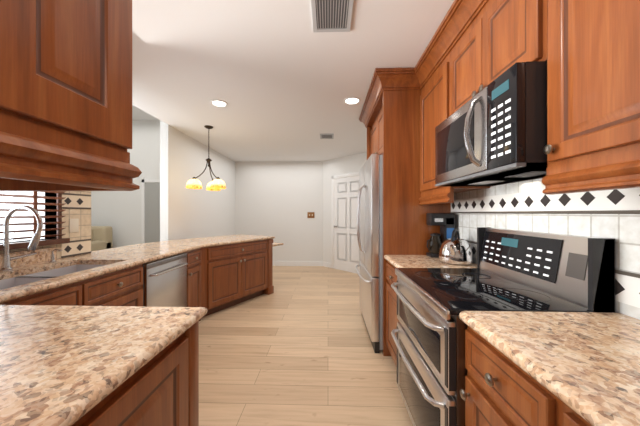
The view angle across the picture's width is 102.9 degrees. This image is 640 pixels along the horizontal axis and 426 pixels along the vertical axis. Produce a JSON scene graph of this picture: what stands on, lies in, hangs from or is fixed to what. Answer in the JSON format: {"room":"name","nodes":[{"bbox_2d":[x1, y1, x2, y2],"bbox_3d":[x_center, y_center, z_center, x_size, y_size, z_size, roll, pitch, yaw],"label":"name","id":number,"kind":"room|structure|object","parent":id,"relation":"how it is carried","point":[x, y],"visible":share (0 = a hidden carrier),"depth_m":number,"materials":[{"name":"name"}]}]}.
{"room":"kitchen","nodes":[
{"label":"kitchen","id":0,"kind":"room"},
{"bbox_2d":[13,191,41,240],"bbox_3d":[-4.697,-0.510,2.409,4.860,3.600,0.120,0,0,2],"label":"window","id":1,"kind":"structure","parent":0,"point":[22,220],"depth_m":2.29,"materials":[{"name":"white glass"}]},
{"bbox_2d":[0,191,90,258],"bbox_3d":[-2.255,0.015,-0.066,0.180,2.550,4.926,0,0,2],"label":"wall","id":2,"kind":"structure","parent":0,"point":[77,205],"depth_m":2.17,"materials":[{"name":"beige tile"}]},
{"bbox_2d":[0,191,65,240],"bbox_3d":[-2.136,-0.260,1.594,0.046,0.920,1.043,0,0,2],"label":"window blinds","id":3,"kind":"object","parent":2,"relation":"attached to","point":[35,203],"visible":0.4,"depth_m":1.90,"materials":[{"name":"brown wood"}]},
{"bbox_2d":[69,219,78,232],"bbox_3d":[-2.150,0.110,2.229,0.006,0.120,0.080,0,0,2],"label":"electrical outlet plate","id":4,"kind":"object","parent":2,"relation":"attached to","point":[73,225],"visible":1,"depth_m":2.22,"materials":[{"name":"beige plastic"}]},
{"bbox_2d":[132,105,158,119],"bbox_3d":[-4.669,-2.350,2.348,4.920,0.080,9.600,0,0,2],"label":"ceiling","id":5,"kind":"structure","parent":0,"point":[138,114],"depth_m":6.04,"materials":[{"name":"white paint"}]},
{"bbox_2d":[160,120,234,240],"bbox_3d":[-2.185,-0.510,4.956,0.120,3.600,2.630,0,0,2],"label":"wall","id":6,"kind":"structure","parent":0,"point":[186,213],"depth_m":4.26,"materials":[{"name":"white paint"}]},
{"bbox_2d":[91,120,322,261],"bbox_3d":[-3.462,-0.510,6.372,7.080,3.600,0.120,0,0,2],"label":"wall","id":7,"kind":"structure","parent":0,"point":[278,200],"depth_m":6.25,"materials":[{"name":"white paint"}]},
{"bbox_2d":[142,179,159,242],"bbox_3d":[-3.929,0.230,6.316,0.990,2.120,0.018,0,0,2],"label":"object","id":8,"kind":"object","parent":7,"relation":"attached to","point":[150,210],"visible":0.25,"depth_m":6.33,"materials":[{"name":"grey"}]},
{"bbox_2d":[273,261,331,267],"bbox_3d":[-2.667,1.235,4.971,8.516,0.110,2.630,0,0,2],"label":"baseboard","id":9,"kind":"structure","parent":7,"relation":"attached to","point":[300,263],"depth_m":6.20,"materials":[{"name":"white wood"}]},
{"bbox_2d":[307,212,313,217],"bbox_3d":[-0.220,0.050,6.200,0.170,0.140,0.016,0,0,2],"label":"switch plate","id":10,"kind":"object","parent":7,"relation":"attached to","point":[310,214],"visible":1,"depth_m":6.20,"materials":[{"name":"brown wood"}]},
{"bbox_2d":[132,0,453,161],"bbox_3d":[-0.379,-1.300,1.963,3.680,0.080,9.100,0,0,2],"label":"ceiling","id":11,"kind":"structure","parent":0,"point":[282,79],"depth_m":2.19,"materials":[{"name":"white paint"}]},
{"bbox_2d":[0,0,141,190],"bbox_3d":[-1.426,-0.670,0.783,1.538,1.171,0.613,0,0,2],"label":"upper cabinet","id":12,"kind":"object","parent":11,"relation":"hanging from","point":[65,95],"visible":1,"depth_m":0.74,"materials":[{"name":"brown wood"}]},
{"bbox_2d":[186,125,225,190],"bbox_3d":[-1.614,-0.805,3.763,0.545,0.910,0.513,0,0,2],"label":"chandelier","id":13,"kind":"object","parent":11,"relation":"hanging from","point":[217,184],"visible":1,"depth_m":3.61,"materials":[{"name":"brown metal"}]},
{"bbox_2d":[210,100,227,106],"bbox_3d":[-1.159,-1.256,2.928,0.190,0.008,0.190,0,0,2],"label":"recessed light","id":14,"kind":"object","parent":11,"relation":"in","point":[219,103],"visible":1,"depth_m":2.92,"materials":[{"name":"white"}]},
{"bbox_2d":[320,134,333,138],"bbox_3d":[0.111,-1.254,4.174,0.220,0.012,0.250,0,0,2],"label":"ceiling vent","id":15,"kind":"object","parent":11,"relation":"in","point":[326,136],"visible":0.98,"depth_m":4.17,"materials":[{"name":"grey metal"}]},
{"bbox_2d":[311,0,353,31],"bbox_3d":[0.074,-1.254,1.558,0.250,0.012,0.400,0,0,2],"label":"ceiling vent","id":16,"kind":"object","parent":11,"relation":"in","point":[331,15],"visible":0.96,"depth_m":1.61,"materials":[{"name":"grey metal"}]},
{"bbox_2d":[344,97,360,104],"bbox_3d":[0.360,-1.256,2.860,0.190,0.008,0.190,0,0,2],"label":"recessed light","id":17,"kind":"object","parent":11,"relation":"in","point":[352,100],"visible":1,"depth_m":2.85,"materials":[{"name":"white"}]},
{"bbox_2d":[199,266,412,425],"bbox_3d":[-2.829,1.320,2.290,8.600,0.060,9.600,0,0,2],"label":"floor","id":18,"kind":"structure","parent":0,"point":[295,348],"depth_m":2.21,"materials":[{"name":"brown wood"}]},
{"bbox_2d":[8,291,142,305],"bbox_3d":[-1.811,0.975,1.576,0.718,0.630,1.057,0,0,2],"label":"base cabinet","id":19,"kind":"object","parent":18,"relation":"on","point":[62,298],"depth_m":1.61,"materials":[{"name":"brown wood"}]},
{"bbox_2d":[91,226,112,250],"bbox_3d":[-5.875,0.800,5.647,1.900,0.980,0.920,0,0,2],"label":"sofa","id":20,"kind":"object","parent":18,"relation":"on","point":[101,237],"visible":0.08,"depth_m":5.83,"materials":[{"name":"beige fabric"}]},
{"bbox_2d":[72,311,207,425],"bbox_3d":[-0.993,0.855,0.677,1.010,0.870,0.730,0,0,2],"label":"base cabinet","id":21,"kind":"object","parent":18,"relation":"on","point":[161,388],"depth_m":0.79,"materials":[{"name":"brown wood"}]},
{"bbox_2d":[0,306,207,425],"bbox_3d":[-0.959,0.396,0.666,0.982,0.040,0.770,0,0,2],"label":"countertop","id":22,"kind":"structure","parent":21,"relation":"on","point":[65,365],"depth_m":0.65,"materials":[{"name":"stone"}]},
{"bbox_2d":[0,205,279,352],"bbox_3d":[-1.496,0.287,2.534,1.470,0.677,4.471,0,0,2],"label":"countertop","id":23,"kind":"structure","parent":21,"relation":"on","point":[33,270],"depth_m":1.66,"materials":[{"name":"stone"}]},
{"bbox_2d":[0,205,42,271],"bbox_3d":[-1.939,0.162,1.728,0.270,0.427,0.189,0,0,2],"label":"faucet","id":24,"kind":"object","parent":23,"relation":"on","point":[6,264],"depth_m":1.66,"materials":[{"name":"silver metal"}]},
{"bbox_2d":[48,249,62,262],"bbox_3d":[-2.015,0.325,1.944,0.091,0.100,0.040,0,0,2],"label":"soap dispenser","id":25,"kind":"object","parent":23,"relation":"on","point":[52,260],"depth_m":1.94,"materials":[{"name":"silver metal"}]},
{"bbox_2d":[120,248,203,306],"bbox_3d":[-1.770,0.855,2.889,0.718,0.870,0.337,0,0,2],"label":"base cabinet","id":26,"kind":"object","parent":18,"relation":"on","point":[131,279],"depth_m":2.79,"materials":[{"name":"brown wood"}]},
{"bbox_2d":[143,253,187,306],"bbox_3d":[-1.690,0.855,2.409,0.650,0.870,0.606,0,0,2],"label":"dishwasher","id":27,"kind":"object","parent":18,"relation":"on","point":[164,282],"visible":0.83,"depth_m":2.36,"materials":[{"name":"grey metal"}]},
{"bbox_2d":[204,247,207,309],"bbox_3d":[-1.663,0.855,3.233,0.556,0.870,0.358,0,0,2],"label":"base cabinet","id":28,"kind":"object","parent":18,"relation":"on","point":[205,248],"depth_m":3.11,"materials":[{"name":"brown wood"}]},
{"bbox_2d":[208,239,267,314],"bbox_3d":[-1.362,0.855,3.723,1.056,0.870,1.236,0,0,2],"label":"base cabinet","id":29,"kind":"object","parent":18,"relation":"on","point":[233,269],"depth_m":3.45,"materials":[{"name":"brown wood"}]},
{"bbox_2d":[260,251,267,294],"bbox_3d":[-0.962,0.952,3.785,0.272,0.677,0.458,0,0,2],"label":"base cabinet","id":30,"kind":"object","parent":18,"relation":"on","point":[263,258],"depth_m":3.95,"materials":[{"name":"brown wood"}]},
{"bbox_2d":[268,239,273,294],"bbox_3d":[-1.058,0.855,4.229,0.595,0.870,0.396,0,0,2],"label":"base cabinet","id":31,"kind":"object","parent":18,"relation":"on","point":[270,241],"depth_m":4.06,"materials":[{"name":"brown wood"}]},
{"bbox_2d":[355,154,382,352],"bbox_3d":[0.792,0.370,2.792,0.772,1.840,0.910,0,0,2],"label":"refrigerator","id":32,"kind":"object","parent":18,"relation":"on","point":[370,219],"visible":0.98,"depth_m":2.36,"materials":[{"name":"grey metal"}]},
{"bbox_2d":[386,262,399,366],"bbox_3d":[0.870,0.855,2.011,0.582,0.870,0.549,0,0,2],"label":"base cabinet","id":33,"kind":"object","parent":18,"relation":"on","point":[391,297],"depth_m":2.08,"materials":[{"name":"brown wood"}]},
{"bbox_2d":[460,325,541,425],"bbox_3d":[0.831,0.855,0.771,0.582,0.870,0.400,0,0,2],"label":"base cabinet","id":34,"kind":"object","parent":18,"relation":"on","point":[501,389],"depth_m":0.79,"materials":[{"name":"brown wood"}]},
{"bbox_2d":[384,255,639,425],"bbox_3d":[0.816,0.396,0.506,0.594,0.040,3.562,0,0,2],"label":"countertop","id":35,"kind":"structure","parent":34,"relation":"on","point":[585,366],"depth_m":0.70,"materials":[{"name":"stone"}]},
{"bbox_2d":[426,213,454,257],"bbox_3d":[1.019,0.188,2.194,0.231,0.374,0.116,0,0,2],"label":"coffee maker","id":36,"kind":"object","parent":35,"relation":"on","point":[445,222],"visible":0.71,"depth_m":2.14,"materials":[{"name":"black plastic"}]},
{"bbox_2d":[439,229,473,264],"bbox_3d":[1.026,0.247,1.920,0.234,0.256,0.252,0,0,2],"label":"kettle","id":37,"kind":"object","parent":35,"relation":"on","point":[453,250],"visible":1,"depth_m":1.85,"materials":[{"name":"silver metal"}]},
{"bbox_2d":[391,227,614,425],"bbox_3d":[0.786,0.694,1.356,0.693,1.193,0.754,0,0,2],"label":"range","id":38,"kind":"object","parent":18,"relation":"on","point":[521,271],"visible":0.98,"depth_m":1.17,"materials":[{"name":"silver metal"}]},
{"bbox_2d":[542,386,591,425],"bbox_3d":[0.812,0.855,0.172,0.582,0.870,0.800,0,0,2],"label":"base cabinet","id":39,"kind":"object","parent":18,"relation":"on","point":[555,412],"depth_m":0.60,"materials":[{"name":"brown wood"}]},
{"bbox_2d":[323,152,366,262],"bbox_3d":[0.872,0.015,5.440,0.120,2.550,2.200,0,0,-43],"label":"wall","id":40,"kind":"structure","parent":0,"point":[354,163],"depth_m":6.02,"materials":[{"name":"white paint"}]},
{"bbox_2d":[332,172,359,273],"bbox_3d":[0.621,0.212,5.602,0.725,2.155,0.725,0,0,2],"label":"door","id":41,"kind":"structure","parent":40,"relation":"in","point":[345,245],"depth_m":5.66,"materials":[{"name":"white wood"}]},
{"bbox_2d":[450,178,639,319],"bbox_3d":[1.217,0.015,1.913,0.127,2.550,9.100,0,0,2],"label":"wall","id":42,"kind":"structure","parent":0,"point":[528,205],"depth_m":1.16,"materials":[{"name":"white tile"}]},
{"bbox_2d":[435,61,547,185],"bbox_3d":[0.919,-0.380,1.352,0.441,0.404,0.750,0,0,2],"label":"over-the-range microwave","id":43,"kind":"object","parent":42,"relation":"attached to","point":[494,133],"visible":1,"depth_m":1.10,"materials":[{"name":"black plastic"}]},
{"bbox_2d":[359,0,639,355],"bbox_3d":[0.787,0.017,1.054,0.686,2.546,4.656,0,0,2],"label":"upper cabinet","id":44,"kind":"object","parent":42,"relation":"attached to","point":[588,51],"visible":0.62,"depth_m":1.10,"materials":[{"name":"brown wood"}]},
{"label":"outside","id":45,"kind":"structure","parent":0,"visible":0},
{"bbox_2d":[0,191,12,241],"bbox_3d":[-2.782,-0.260,1.638,0.020,2.500,2.700,0,0,2],"label":"window","id":46,"kind":"structure","parent":45,"point":[6,206],"depth_m":2.23,"materials":[{"name":"white glass"}]}
]}

